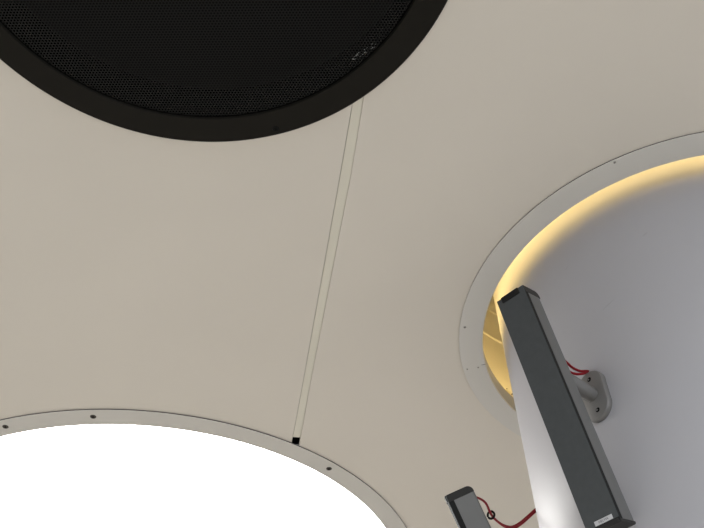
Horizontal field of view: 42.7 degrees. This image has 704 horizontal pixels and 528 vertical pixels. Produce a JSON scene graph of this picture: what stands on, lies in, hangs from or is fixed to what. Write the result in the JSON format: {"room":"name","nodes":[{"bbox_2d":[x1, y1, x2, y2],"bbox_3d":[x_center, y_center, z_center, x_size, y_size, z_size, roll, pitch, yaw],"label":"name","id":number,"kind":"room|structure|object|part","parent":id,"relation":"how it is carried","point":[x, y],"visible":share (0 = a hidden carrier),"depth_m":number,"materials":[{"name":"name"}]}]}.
{"room":"auditorium","nodes":[
{"label":"auditorium","id":0,"kind":"room"},
{"bbox_2d":[0,0,703,527],"bbox_3d":[0.459,1.155,3.738,12.000,0.020,9.300,-1,-48,-1],"label":"ceiling","id":1,"kind":"structure","parent":0,"point":[139,271],"depth_m":2.60,"materials":[{"name":"paint"}]},
{"bbox_2d":[0,409,405,527],"bbox_3d":[-0.885,1.342,3.919,2.348,0.116,2.348,-1,-48,-1],"label":"round ceiling light","id":2,"kind":"object","parent":1,"relation":"attached to","point":[79,468],"visible":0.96,"depth_m":3.38,"materials":[{"name":"paint"}]},
{"bbox_2d":[0,0,447,141],"bbox_3d":[-0.360,-0.850,2.019,1.264,0.181,1.264,-1,-48,-1],"label":"loudspeaker","id":3,"kind":"object","parent":1,"relation":"attached to","point":[186,70],"visible":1,"depth_m":2.27,"materials":[{"name":"black paint"}]},
{"bbox_2d":[292,97,362,443],"bbox_3d":[-0.085,0.076,2.754,0.030,0.004,1.475,6,-49,-7],"label":"trim","id":4,"kind":"structure","parent":1,"relation":"attached to","point":[345,174],"depth_m":2.65,"materials":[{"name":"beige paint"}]},
{"bbox_2d":[459,132,703,435],"bbox_3d":[1.075,-0.126,3.229,1.616,0.959,1.616,-1,-48,-1],"label":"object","id":5,"kind":"object","parent":1,"relation":"attached to","point":[482,355],"visible":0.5,"depth_m":2.70,"materials":[{"name":"paint"}]},
{"bbox_3d":[0.534,3.591,1.007,12.000,0.100,9.300,-1,-48,-1],"label":"floor","id":6,"kind":"structure","parent":0,"visible":0},
{"bbox_2d":[493,155,703,527],"bbox_3d":[1.112,1.069,1.890,1.196,4.550,1.196,-1,-48,-1],"label":"column","id":7,"kind":"structure","parent":6,"relation":"on","point":[617,277],"depth_m":2.30,"materials":[{"name":"paint"}]},
{"bbox_2d":[445,486,495,527],"bbox_3d":[0.406,0.793,2.221,0.184,0.497,0.369,-36,-57,27],"label":"speaker","id":8,"kind":"object","parent":7,"relation":"attached to","point":[463,503],"visible":1,"depth_m":2.28},
{"bbox_2d":[446,497,460,527],"bbox_3d":[0.344,0.823,2.241,0.002,0.515,0.081,-23,-22,-3],"label":"grille","id":9,"kind":"object","parent":8,"relation":"attached to","point":[449,505],"depth_m":2.30,"materials":[{"name":"black metal"}]},
{"bbox_3d":[0.353,0.825,2.239,0.014,0.520,0.081,-23,-22,-4],"label":"frame","id":10,"kind":"part","parent":8,"relation":"part of","materials":[{"name":"black plastic"}]},
{"bbox_2d":[477,496,535,527],"bbox_3d":[0.401,0.654,2.437,0.305,0.098,0.045,35,-58,-28],"label":"cable","id":11,"kind":"object","parent":8,"relation":"attached to","point":[533,511],"visible":0.88,"depth_m":2.45,"materials":[{"name":"red plastic"}]},
{"bbox_2d":[497,285,635,527],"bbox_3d":[0.494,0.332,2.091,0.281,0.601,0.102,32,-56,-26],"label":"speaker","id":12,"kind":"object","parent":7,"relation":"attached to","point":[568,405],"visible":1,"depth_m":2.06},
{"bbox_3d":[0.466,0.317,2.068,0.081,0.606,0.014,-37,-40,27],"label":"frame","id":13,"kind":"part","parent":12,"relation":"part of","materials":[{"name":"grey metal"}]},
{"bbox_2d":[566,361,588,374],"bbox_3d":[0.549,0.258,2.236,0.173,0.065,0.023,36,-58,-29],"label":"cable","id":14,"kind":"object","parent":12,"relation":"attached to","point":[583,372],"visible":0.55,"depth_m":2.24,"materials":[{"name":"red plastic"}]},
{"bbox_3d":[0.536,0.290,2.187,0.135,0.046,0.043,28,-55,-24],"label":"bracket arm","id":15,"kind":"part","parent":12,"relation":"part of"},
{"bbox_3d":[0.597,0.325,2.213,0.015,0.145,0.080,26,-54,-23],"label":"bracket plate","id":16,"kind":"part","parent":12,"relation":"part of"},
{"bbox_3d":[0.529,0.539,1.894,0.044,0.010,0.001,-37,-40,27],"label":"label plate","id":17,"kind":"part","parent":12,"relation":"part of","materials":[{"name":"silver metal"}]},
{"bbox_3d":[0.530,0.552,1.892,0.074,0.008,0.006,-37,-40,27],"label":"foot trim","id":18,"kind":"part","parent":12,"relation":"part of","materials":[{"name":"grey plastic"}]}
]}

